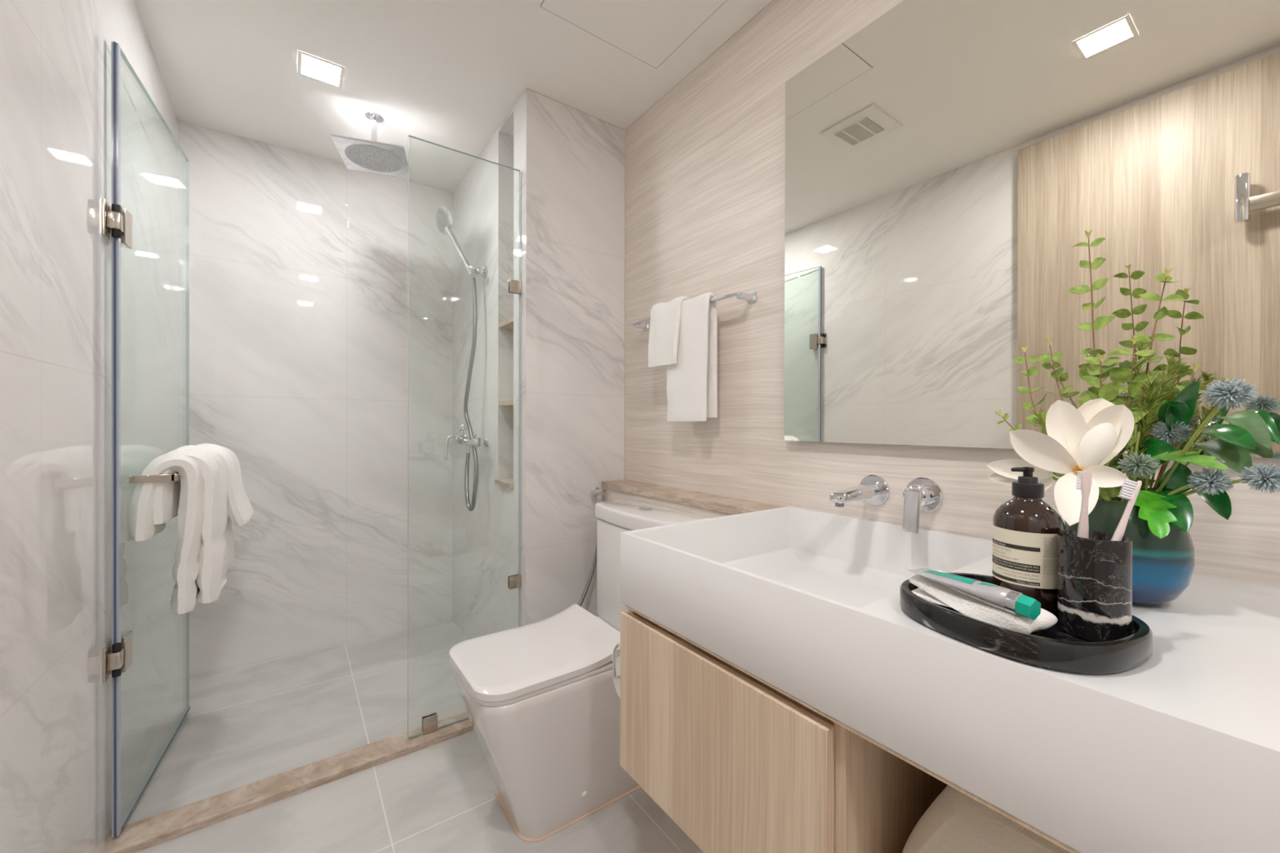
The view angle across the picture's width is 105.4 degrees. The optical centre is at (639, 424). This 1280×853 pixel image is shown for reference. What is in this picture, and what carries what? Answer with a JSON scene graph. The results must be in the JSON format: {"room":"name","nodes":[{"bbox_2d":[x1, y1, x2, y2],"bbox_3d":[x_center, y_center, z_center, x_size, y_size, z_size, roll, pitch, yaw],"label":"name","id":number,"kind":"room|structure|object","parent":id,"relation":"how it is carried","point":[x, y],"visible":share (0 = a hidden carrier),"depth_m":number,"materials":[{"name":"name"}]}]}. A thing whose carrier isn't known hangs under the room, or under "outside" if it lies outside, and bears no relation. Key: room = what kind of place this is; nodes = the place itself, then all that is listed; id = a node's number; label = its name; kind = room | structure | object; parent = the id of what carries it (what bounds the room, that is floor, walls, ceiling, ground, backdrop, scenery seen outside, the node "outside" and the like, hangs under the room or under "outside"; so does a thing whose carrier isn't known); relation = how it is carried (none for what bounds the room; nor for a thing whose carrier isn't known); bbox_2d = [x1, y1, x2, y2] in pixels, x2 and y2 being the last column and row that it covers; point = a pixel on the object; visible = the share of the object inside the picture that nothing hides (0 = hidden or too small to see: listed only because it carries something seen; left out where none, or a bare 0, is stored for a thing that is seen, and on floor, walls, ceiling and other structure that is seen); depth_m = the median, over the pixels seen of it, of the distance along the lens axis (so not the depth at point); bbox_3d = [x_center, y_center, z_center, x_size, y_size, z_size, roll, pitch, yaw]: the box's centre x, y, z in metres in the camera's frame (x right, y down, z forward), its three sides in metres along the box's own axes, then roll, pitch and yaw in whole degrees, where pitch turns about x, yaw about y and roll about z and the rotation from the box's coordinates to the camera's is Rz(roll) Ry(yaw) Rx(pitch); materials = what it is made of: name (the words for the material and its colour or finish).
{"room":"bathroom","nodes":[
{"label":"bathroom","id":0,"kind":"room"},
{"bbox_2d":[0,0,178,852],"bbox_3d":[-0.718,-0.088,0.232,0.120,2.387,4.654,0,0,-36],"label":"wall","id":1,"kind":"structure","parent":0,"point":[55,313],"depth_m":1.07,"materials":[{"name":"white stone"}]},
{"bbox_2d":[102,41,190,837],"bbox_3d":[-1.486,0.041,1.557,0.116,2.065,0.695,0,0,-30],"label":"shower door","id":2,"kind":"structure","parent":1,"relation":"attached to","point":[117,653],"depth_m":1.27,"materials":[{"name":"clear glass"}]},
{"bbox_2d":[129,443,253,613],"bbox_3d":[-1.431,0.307,1.586,0.246,0.481,0.449,0,0,-26],"label":"towel","id":3,"kind":"object","parent":2,"relation":"hanging from","point":[210,493],"visible":0.95,"depth_m":1.44,"materials":[{"name":"white fabric"}]},
{"bbox_2d":[102,711,474,852],"bbox_3d":[-0.924,1.091,1.584,1.118,0.020,0.100,0,0,-36],"label":"shower curb","id":4,"kind":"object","parent":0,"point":[140,835],"depth_m":1.45,"materials":[{"name":"beige stone"}]},
{"bbox_2d":[407,135,521,738],"bbox_3d":[-0.632,0.045,1.790,0.404,2.071,0.022,0,0,-36],"label":"screen","id":5,"kind":"object","parent":4,"relation":"on","point":[429,722],"visible":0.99,"depth_m":1.87,"materials":[{"name":"clear glass"}]},
{"bbox_2d":[178,120,453,681],"bbox_3d":[-1.300,-0.096,2.604,1.693,2.387,0.120,0,0,-36],"label":"wall","id":6,"kind":"structure","parent":0,"point":[322,361],"depth_m":2.33,"materials":[{"name":"white stone"}]},
{"bbox_2d":[120,619,703,852],"bbox_3d":[-0.032,1.150,0.728,1.813,0.110,4.654,0,0,-36],"label":"floor","id":7,"kind":"structure","parent":0,"point":[246,725],"depth_m":1.55,"materials":[{"name":"grey tile"}]},
{"bbox_2d":[448,498,711,842],"bbox_3d":[-0.192,0.692,1.498,0.699,0.821,0.467,0,0,-36],"label":"toilet","id":8,"kind":"object","parent":7,"relation":"on","point":[540,700],"visible":0.77,"depth_m":1.33,"materials":[{"name":"white ceramic"}]},
{"bbox_2d":[133,0,772,192],"bbox_3d":[-0.027,-1.332,0.722,1.813,0.100,4.654,0,0,-36],"label":"ceiling","id":9,"kind":"structure","parent":0,"point":[448,73],"depth_m":1.75,"materials":[{"name":"white paint"}]},
{"bbox_2d":[297,49,345,88],"bbox_3d":[-1.158,-1.287,1.769,0.140,0.005,0.140,0,0,-36],"label":"recessed light","id":10,"kind":"object","parent":9,"relation":"in","point":[314,68],"visible":1,"depth_m":1.76,"materials":[{"name":"white plastic"}]},
{"bbox_2d":[301,53,340,85],"bbox_3d":[-1.158,-1.287,1.769,0.115,0.004,0.115,0,0,-36],"label":"diffuser","id":11,"kind":"object","parent":10,"relation":"attached to","point":[314,68],"depth_m":1.77,"materials":[{"name":"white plastic"}]},
{"bbox_2d":[330,111,412,178],"bbox_3d":[-1.102,-1.193,2.023,0.256,0.188,0.256,0,0,-19],"label":"shower head","id":12,"kind":"object","parent":9,"relation":"attached to","point":[373,156],"visible":1,"depth_m":2.01},
{"bbox_2d":[540,0,726,68],"bbox_3d":[0.009,-1.283,1.440,0.450,0.001,0.459,0,0,-36],"label":"access hatch","id":13,"kind":"object","parent":9,"relation":"attached to","point":[650,31],"visible":1,"depth_m":1.54,"materials":[{"name":"white paint"}]},
{"bbox_2d":[452,88,624,639],"bbox_3d":[-0.506,-0.094,2.455,0.575,2.387,1.044,0,0,-36],"label":"wall","id":14,"kind":"structure","parent":0,"point":[570,162],"depth_m":2.03,"materials":[{"name":"white stone"}]},
{"bbox_2d":[435,206,478,511],"bbox_3d":[-0.833,-0.307,2.251,0.270,1.396,0.106,0,0,21],"label":"shower","id":15,"kind":"object","parent":14,"relation":"attached to","point":[443,216],"visible":0.97,"depth_m":2.22,"materials":[{"name":"silver metal"}]},
{"bbox_2d":[443,422,488,460],"bbox_3d":[-0.813,0.081,2.259,0.152,0.176,0.280,0,0,-36],"label":"shower mixer","id":16,"kind":"object","parent":14,"relation":"attached to","point":[476,442],"visible":0.95,"depth_m":2.28,"materials":[{"name":"silver metal"}]},
{"bbox_2d":[466,444,471,453],"bbox_3d":[-0.806,0.113,2.289,0.022,0.040,0.022,0,0,-36],"label":"outlet","id":17,"kind":"object","parent":16,"relation":"attached to","point":[468,447],"depth_m":2.28,"materials":[{"name":"silver metal"}]},
{"bbox_2d":[468,264,487,277],"bbox_3d":[-0.737,-0.705,2.217,0.078,0.056,0.083,0,0,-36],"label":"bracket","id":18,"kind":"object","parent":14,"relation":"attached to","point":[472,268],"visible":0.99,"depth_m":2.20,"materials":[{"name":"silver metal"}]},
{"bbox_2d":[468,264,484,272],"bbox_3d":[-0.751,-0.707,2.226,0.066,0.042,0.042,0,0,-36],"label":"socket","id":19,"kind":"object","parent":18,"relation":"attached to","point":[472,268],"depth_m":2.20,"materials":[{"name":"silver metal"}]},
{"bbox_2d":[494,478,513,488],"bbox_3d":[-0.510,0.247,2.082,0.158,0.020,0.190,0,0,-36],"label":"shelf","id":20,"kind":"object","parent":14,"relation":"attached to","point":[507,482],"depth_m":2.04,"materials":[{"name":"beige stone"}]},
{"bbox_2d":[498,316,513,329],"bbox_3d":[-0.502,-0.429,2.083,0.144,0.018,0.180,0,0,-36],"label":"shelf","id":21,"kind":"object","parent":14,"relation":"attached to","point":[508,323],"depth_m":2.06,"materials":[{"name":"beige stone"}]},
{"bbox_2d":[498,400,513,406],"bbox_3d":[-0.503,-0.090,2.084,0.144,0.018,0.180,0,0,-36],"label":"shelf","id":22,"kind":"structure","parent":14,"relation":"attached to","point":[509,403],"depth_m":2.04,"materials":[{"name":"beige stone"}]},
{"bbox_2d":[577,486,606,606],"bbox_3d":[-0.230,0.568,1.966,0.215,0.615,0.058,0,0,-44],"label":"bidet sprayer","id":23,"kind":"object","parent":14,"relation":"attached to","point":[595,491],"visible":0.61,"depth_m":1.99,"materials":[{"name":"silver metal"}]},
{"bbox_2d":[625,0,1279,587],"bbox_3d":[0.998,-0.086,0.744,0.120,2.387,3.490,0,0,-36],"label":"wall","id":24,"kind":"structure","parent":0,"point":[705,163],"depth_m":1.55,"materials":[{"name":"beige tile"}]},
{"bbox_2d":[526,0,787,506],"bbox_3d":[0.729,-0.087,0.625,0.455,2.387,3.370,0,0,-36],"label":"trim","id":25,"kind":"structure","parent":24,"relation":"attached to","point":[772,0],"depth_m":2.02,"materials":[{"name":"beige"}]},
{"bbox_2d":[602,488,731,518],"bbox_3d":[0.139,0.685,1.746,0.111,0.835,0.866,0,0,-36],"label":"wall ledge","id":26,"kind":"object","parent":24,"relation":"attached to","point":[611,495],"visible":0.07,"depth_m":1.74,"materials":[{"name":"beige stone"}]},
{"bbox_2d":[601,479,782,515],"bbox_3d":[0.137,0.254,1.742,0.118,0.027,0.867,0,0,-36],"label":"trim","id":27,"kind":"structure","parent":24,"relation":"attached to","point":[728,505],"depth_m":1.65,"materials":[{"name":"beige stone"}]},
{"bbox_2d":[628,291,756,330],"bbox_3d":[0.159,-0.402,1.743,0.082,0.032,0.596,0,0,-36],"label":"towel rail","id":28,"kind":"object","parent":24,"relation":"attached to","point":[751,297],"visible":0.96,"depth_m":1.54,"materials":[{"name":"silver metal"}]},
{"bbox_2d":[648,296,689,367],"bbox_3d":[0.111,-0.329,1.748,0.096,0.240,0.168,0,0,-36],"label":"hand towel","id":29,"kind":"object","parent":28,"relation":"hanging from","point":[664,324],"visible":0.84,"depth_m":1.71,"materials":[{"name":"white fabric"}]},
{"bbox_2d":[666,292,717,421],"bbox_3d":[0.174,-0.222,1.668,0.066,0.420,0.213,0,0,-36],"label":"bath towel","id":30,"kind":"object","parent":28,"relation":"hanging from","point":[691,382],"visible":0.76,"depth_m":1.61,"materials":[{"name":"white fabric"}]},
{"bbox_2d":[619,604,1079,852],"bbox_3d":[0.581,0.576,0.713,0.592,0.360,1.321,0,0,-36],"label":"vanity cabinet","id":31,"kind":"object","parent":24,"relation":"attached to","point":[739,762],"visible":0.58,"depth_m":0.78,"materials":[{"name":"brown wood"}]},
{"bbox_2d":[612,643,620,679],"bbox_3d":[0.006,0.569,1.178,0.110,0.104,0.104,0,0,-36],"label":"paper holder","id":32,"kind":"object","parent":31,"relation":"attached to","point":[618,645],"visible":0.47,"depth_m":1.18,"materials":[{"name":"silver metal"}]},
{"bbox_2d":[612,656,620,698],"bbox_3d":[0.004,0.617,1.200,0.100,0.112,0.112,0,0,-36],"label":"toilet roll","id":33,"kind":"object","parent":32,"relation":"on","point":[616,682],"visible":0.1,"depth_m":1.20,"materials":[{"name":"white paper"}]},
{"bbox_2d":[620,506,1279,852],"bbox_3d":[0.581,0.318,0.712,0.592,0.155,1.321,0,0,-36],"label":"countertop","id":34,"kind":"structure","parent":31,"relation":"on","point":[1177,751],"depth_m":0.55,"materials":[{"name":"white stone"}]},
{"bbox_2d":[899,572,1152,674],"bbox_3d":[0.441,0.225,0.580,0.206,0.030,0.230,0,0,-36],"label":"marble tray","id":35,"kind":"object","parent":34,"relation":"on","point":[1051,647],"visible":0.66,"depth_m":0.49,"materials":[{"name":"black stone"}]},
{"bbox_2d":[909,570,1057,634],"bbox_3d":[0.395,0.209,0.574,0.076,0.039,0.140,0,0,-25],"label":"cloth","id":36,"kind":"object","parent":35,"relation":"on","point":[935,593],"visible":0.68,"depth_m":0.55,"materials":[{"name":"white fabric"}]},
{"bbox_2d":[908,567,1040,620],"bbox_3d":[0.379,0.189,0.560,0.033,0.025,0.134,0,0,-22],"label":"toothpaste tube","id":37,"kind":"object","parent":36,"relation":"on","point":[1016,603],"visible":1,"depth_m":0.53,"materials":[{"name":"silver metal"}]},
{"bbox_2d":[924,570,997,586],"bbox_3d":[0.375,0.179,0.571,0.019,0.007,0.084,0,0,-22],"label":"print","id":38,"kind":"object","parent":37,"relation":"on","point":[944,579],"depth_m":0.57,"materials":[{"name":"teal plastic"}]},
{"bbox_2d":[991,466,1065,619],"bbox_3d":[0.477,0.141,0.600,0.070,0.178,0.071,0,0,-36],"label":"soap bottle","id":39,"kind":"object","parent":35,"relation":"on","point":[1026,527],"visible":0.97,"depth_m":0.58,"materials":[{"name":"brown glass"}]},
{"bbox_2d":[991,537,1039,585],"bbox_3d":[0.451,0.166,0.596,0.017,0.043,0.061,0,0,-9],"label":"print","id":40,"kind":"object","parent":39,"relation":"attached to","point":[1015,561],"depth_m":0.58,"materials":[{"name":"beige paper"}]},
{"bbox_2d":[992,537,1057,580],"bbox_3d":[0.459,0.156,0.586,0.023,0.051,0.065,0,0,-36],"label":"print","id":41,"kind":"object","parent":39,"relation":"attached to","point":[1013,558],"depth_m":0.57,"materials":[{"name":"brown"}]},
{"bbox_2d":[1057,528,1133,642],"bbox_3d":[0.498,0.175,0.535,0.060,0.109,0.060,0,0,-36],"label":"toothbrush cup","id":42,"kind":"object","parent":35,"relation":"on","point":[1095,573],"visible":0.92,"depth_m":0.51,"materials":[{"name":"black stone"}]},
{"bbox_2d":[1075,469,1092,538],"bbox_3d":[0.488,0.134,0.540,0.017,0.169,0.016,0,0,12],"label":"toothbrush","id":43,"kind":"object","parent":42,"relation":"in","point":[1086,479],"visible":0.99,"depth_m":0.54,"materials":[{"name":"white plastic"}]},
{"bbox_2d":[1111,479,1142,541],"bbox_3d":[0.515,0.140,0.535,0.073,0.159,0.015,0,0,-6],"label":"toothbrush","id":44,"kind":"object","parent":42,"relation":"in","point":[1130,491],"visible":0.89,"depth_m":0.53,"materials":[{"name":"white plastic"}]},
{"bbox_2d":[1063,498,1195,606],"bbox_3d":[0.671,0.171,0.677,0.133,0.138,0.133,0,0,-36],"label":"glass vase","id":45,"kind":"object","parent":34,"relation":"on","point":[1162,569],"visible":0.48,"depth_m":0.62,"materials":[{"name":"blue glass"}]},
{"bbox_2d":[995,408,1065,475],"bbox_3d":[0.640,0.061,0.776,0.021,0.177,0.164,0,0,-14],"label":"branch","id":46,"kind":"object","parent":45,"relation":"in","point":[1005,417],"visible":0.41,"depth_m":0.83,"materials":[{"name":"green plant"}]},
{"bbox_2d":[1012,345,1063,476],"bbox_3d":[0.676,0.002,0.805,0.053,0.296,0.218,0,0,14],"label":"branch","id":47,"kind":"object","parent":45,"relation":"in","point":[1033,371],"visible":0.45,"depth_m":0.85,"materials":[{"name":"green plant"}]},
{"bbox_2d":[1029,407,1048,435],"bbox_3d":[0.650,0.056,0.750,0.031,0.168,0.106,0,0,-3],"label":"fern","id":48,"kind":"object","parent":45,"relation":"in","point":[1041,420],"visible":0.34,"depth_m":0.78,"materials":[{"name":"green plant"}]},
{"bbox_2d":[1038,337,1110,495],"bbox_3d":[0.675,0.001,0.764,0.036,0.298,0.149,0,0,9],"label":"branch","id":49,"kind":"object","parent":45,"relation":"in","point":[1046,357],"visible":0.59,"depth_m":0.81,"materials":[{"name":"green plant"}]},
{"bbox_2d":[986,459,1058,490],"bbox_3d":[0.574,0.089,0.691,0.187,0.083,0.020,0,0,-11],"label":"flower","id":50,"kind":"object","parent":49,"relation":"attached to","point":[1002,474],"visible":0.56,"depth_m":0.68,"materials":[{"name":"white plant"}]},
{"bbox_2d":[1067,228,1115,474],"bbox_3d":[0.692,-0.078,0.738,0.062,0.456,0.089,0,0,32],"label":"branch","id":51,"kind":"object","parent":45,"relation":"in","point":[1100,322],"visible":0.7,"depth_m":0.76,"materials":[{"name":"green plant"}]},
{"bbox_2d":[1082,352,1129,499],"bbox_3d":[0.671,0.016,0.708,0.066,0.247,0.070,0,0,-16],"label":"branch","id":52,"kind":"object","parent":45,"relation":"in","point":[1108,392],"visible":0.45,"depth_m":0.72,"materials":[{"name":"green plant"}]},
{"bbox_2d":[1009,398,1134,526],"bbox_3d":[0.590,0.047,0.647,0.167,0.168,0.094,0,0,-11],"label":"flower","id":53,"kind":"object","parent":52,"relation":"attached to","point":[1089,436],"visible":0.88,"depth_m":0.65,"materials":[{"name":"white plant"}]},
{"bbox_2d":[1120,446,1133,502],"bbox_3d":[0.666,0.100,0.673,0.024,0.140,0.004,0,0,40],"label":"grass stem","id":54,"kind":"object","parent":52,"relation":"attached to","point":[1131,447],"visible":0.14,"depth_m":0.67,"materials":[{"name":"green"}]},
{"bbox_2d":[1125,431,1141,502],"bbox_3d":[0.671,0.090,0.673,0.032,0.161,0.003,0,0,23],"label":"grass stem","id":55,"kind":"object","parent":52,"relation":"attached to","point":[1138,437],"visible":0.2,"depth_m":0.67,"materials":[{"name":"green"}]},
{"bbox_2d":[1133,424,1137,455],"bbox_3d":[0.673,0.085,0.675,0.035,0.171,0.010,0,0,3],"label":"grass stem","id":56,"kind":"object","parent":52,"relation":"attached to","point":[1135,425],"visible":0.24,"depth_m":0.68,"materials":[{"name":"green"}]},
{"bbox_2d":[1098,335,1156,502],"bbox_3d":[0.697,0.010,0.704,0.083,0.280,0.074,0,0,-36],"label":"branch","id":57,"kind":"object","parent":45,"relation":"in","point":[1122,374],"visible":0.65,"depth_m":0.70,"materials":[{"name":"green plant"}]},
{"bbox_2d":[1138,438,1177,488],"bbox_3d":[0.696,0.070,0.661,0.013,0.103,0.045,0,0,-8],"label":"broad leaf","id":58,"kind":"object","parent":57,"relation":"on","point":[1158,446],"visible":0.52,"depth_m":0.66,"materials":[{"name":"green plant"}]},
{"bbox_2d":[1141,420,1193,488],"bbox_3d":[0.715,0.057,0.665,0.042,0.128,0.054,0,0,-36],"label":"thistle","id":59,"kind":"object","parent":57,"relation":"on","point":[1162,431],"visible":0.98,"depth_m":0.65,"materials":[{"name":"blue"}]},
{"bbox_2d":[1149,400,1188,488],"bbox_3d":[0.703,0.046,0.643,0.039,0.153,0.076,0,0,16],"label":"broad leaf","id":60,"kind":"object","parent":57,"relation":"on","point":[1179,409],"visible":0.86,"depth_m":0.64,"materials":[{"name":"green plant"}]},
{"bbox_2d":[1153,380,1199,487],"bbox_3d":[0.706,0.034,0.631,0.046,0.177,0.066,0,0,11],"label":"broad leaf","id":61,"kind":"object","parent":57,"relation":"on","point":[1188,395],"visible":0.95,"depth_m":0.64,"materials":[{"name":"green plant"}]},
{"bbox_2d":[1144,449,1228,490],"bbox_3d":[0.687,0.076,0.622,0.031,0.091,0.089,0,0,-13],"label":"serrated leaf","id":62,"kind":"object","parent":57,"relation":"attached to","point":[1193,457],"visible":0.91,"depth_m":0.61,"materials":[{"name":"green plant"}]},
{"bbox_2d":[1159,423,1256,479],"bbox_3d":[0.727,0.061,0.627,0.048,0.123,0.098,0,0,-17],"label":"broad leaf","id":63,"kind":"object","parent":57,"relation":"on","point":[1237,435],"visible":0.84,"depth_m":0.60,"materials":[{"name":"green plant"}]},
{"bbox_2d":[1190,439,1252,472],"bbox_3d":[0.736,0.070,0.637,0.059,0.105,0.094,0,0,-25],"label":"broad leaf","id":64,"kind":"object","parent":57,"relation":"attached to","point":[1236,457],"visible":0.69,"depth_m":0.61,"materials":[{"name":"green plant"}]},
{"bbox_2d":[1117,342,1154,464],"bbox_3d":[0.710,0.009,0.713,0.083,0.262,0.034,0,0,-14],"label":"fern","id":65,"kind":"object","parent":45,"relation":"in","point":[1139,357],"visible":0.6,"depth_m":0.72,"materials":[{"name":"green plant"}]},
{"bbox_2d":[1116,451,1160,502],"bbox_3d":[0.650,0.078,0.633,0.080,0.086,0.041,0,0,-36],"label":"thistle","id":66,"kind":"object","parent":45,"relation":"in","point":[1142,465],"visible":0.99,"depth_m":0.61,"materials":[{"name":"green"}]},
{"bbox_2d":[1120,372,1164,456],"bbox_3d":[0.698,0.034,0.677,0.045,0.213,0.045,0,0,-36],"label":"fern","id":67,"kind":"object","parent":45,"relation":"in","point":[1148,399],"visible":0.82,"depth_m":0.67,"materials":[{"name":"green plant"}]},
{"bbox_2d":[1135,414,1159,430],"bbox_3d":[0.717,0.050,0.697,0.061,0.141,0.037,0,0,-36],"label":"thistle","id":68,"kind":"object","parent":45,"relation":"in","point":[1153,415],"visible":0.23,"depth_m":0.69,"materials":[{"name":"green plant"}]},
{"bbox_2d":[1115,267,1185,486],"bbox_3d":[0.743,-0.043,0.714,0.127,0.386,0.052,0,0,-21],"label":"branch","id":69,"kind":"object","parent":45,"relation":"in","point":[1165,277],"visible":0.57,"depth_m":0.72,"materials":[{"name":"green plant"}]},
{"bbox_2d":[1124,352,1189,500],"bbox_3d":[0.717,0.021,0.685,0.077,0.238,0.031,0,0,23],"label":"fern","id":70,"kind":"object","parent":45,"relation":"in","point":[1172,366],"visible":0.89,"depth_m":0.68,"materials":[{"name":"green plant"}]},
{"bbox_2d":[1140,487,1193,532],"bbox_3d":[0.679,0.108,0.635,0.041,0.048,0.074,0,0,11],"label":"broad leaf","id":71,"kind":"object","parent":45,"relation":"in","point":[1184,513],"visible":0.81,"depth_m":0.62,"materials":[{"name":"green plant"}]},
{"bbox_2d":[1156,462,1193,493],"bbox_3d":[0.703,0.086,0.645,0.034,0.073,0.041,0,0,12],"label":"broad leaf","id":72,"kind":"object","parent":71,"relation":"on","point":[1178,479],"visible":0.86,"depth_m":0.64,"materials":[{"name":"green plant"}]},
{"bbox_2d":[1145,373,1213,439],"bbox_3d":[0.732,0.034,0.686,0.107,0.212,0.035,0,0,19],"label":"fern","id":73,"kind":"object","parent":45,"relation":"in","point":[1193,379],"visible":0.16,"depth_m":0.67,"materials":[{"name":"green plant"}]},
{"bbox_2d":[1167,466,1235,495],"bbox_3d":[0.692,0.087,0.620,0.039,0.069,0.085,0,0,-29],"label":"thistle","id":74,"kind":"object","parent":45,"relation":"in","point":[1212,481],"visible":1,"depth_m":0.59,"materials":[{"name":"blue"}]},
{"bbox_2d":[1155,377,1260,492],"bbox_3d":[0.681,0.033,0.607,0.044,0.176,0.126,0,0,-5],"label":"thistle","id":75,"kind":"object","parent":45,"relation":"in","point":[1232,393],"visible":0.98,"depth_m":0.56,"materials":[{"name":"blue plant"}]},
{"bbox_2d":[1186,409,1271,452],"bbox_3d":[0.751,0.052,0.652,0.067,0.142,0.108,0,0,-45],"label":"broad leaf","id":76,"kind":"object","parent":45,"relation":"in","point":[1252,422],"visible":0.87,"depth_m":0.61,"materials":[{"name":"green plant"}]},
{"bbox_2d":[1182,462,1279,496],"bbox_3d":[0.702,0.082,0.602,0.040,0.076,0.129,0,0,-25],"label":"thistle","id":77,"kind":"object","parent":45,"relation":"in","point":[1260,477],"visible":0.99,"depth_m":0.56,"materials":[{"name":"blue"}]},
{"bbox_2d":[1185,408,1279,466],"bbox_3d":[0.749,0.051,0.633,0.121,0.143,0.068,0,0,3],"label":"broad leaf","id":78,"kind":"object","parent":45,"relation":"in","point":[1268,419],"visible":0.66,"depth_m":0.61,"materials":[{"name":"green plant"}]},
{"bbox_2d":[902,785,1071,852],"bbox_3d":[0.572,0.582,0.623,0.345,0.312,0.384,0,0,-36],"label":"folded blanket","id":79,"kind":"object","parent":31,"relation":"in","point":[955,822],"visible":0.23,"depth_m":0.58,"materials":[{"name":"beige fabric"}]},
{"bbox_2d":[829,475,889,506],"bbox_3d":[0.515,0.163,1.166,0.174,0.076,0.076,0,0,-36],"label":"spout","id":80,"kind":"object","parent":24,"relation":"attached to","point":[874,490],"visible":1,"depth_m":1.18,"materials":[{"name":"silver metal"}]},
{"bbox_2d":[902,477,942,533],"bbox_3d":[0.624,0.180,1.100,0.072,0.117,0.080,0,0,-36],"label":"lever","id":81,"kind":"object","parent":24,"relation":"attached to","point":[923,495],"visible":1,"depth_m":1.09,"materials":[{"name":"silver metal"}]},
{"bbox_2d":[784,0,1279,458],"bbox_3d":[0.813,-0.469,0.877,0.025,1.035,1.323,0,0,-36],"label":"wall mirror","id":82,"kind":"object","parent":24,"relation":"attached to","point":[947,162],"visible":0.9,"depth_m":0.95,"materials":[{"name":"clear mirror"}]},
{"bbox_2d":[1133,489,1177,538],"bbox_3d":[0.666,0.114,0.631,0.085,0.053,0.045,0,0,-36],"label":"serrated leaf","id":83,"kind":"object","parent":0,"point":[1153,509],"visible":0.92,"depth_m":0.61,"materials":[{"name":"green plant"}]},
{"bbox_2d":[1147,361,1204,484],"bbox_3d":[0.721,0.033,0.663,0.078,0.235,0.028,0,0,18],"label":"branch","id":84,"kind":"object","parent":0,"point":[1196,367],"visible":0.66,"depth_m":0.66,"materials":[{"name":"green plant"}]},
{"bbox_2d":[1191,486,1231,519],"bbox_3d":[0.727,0.101,0.639,0.051,0.044,0.079,0,0,-20],"label":"broad leaf","id":85,"kind":"object","parent":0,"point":[1220,503],"visible":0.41,"depth_m":0.61,"materials":[{"name":"green plant"}]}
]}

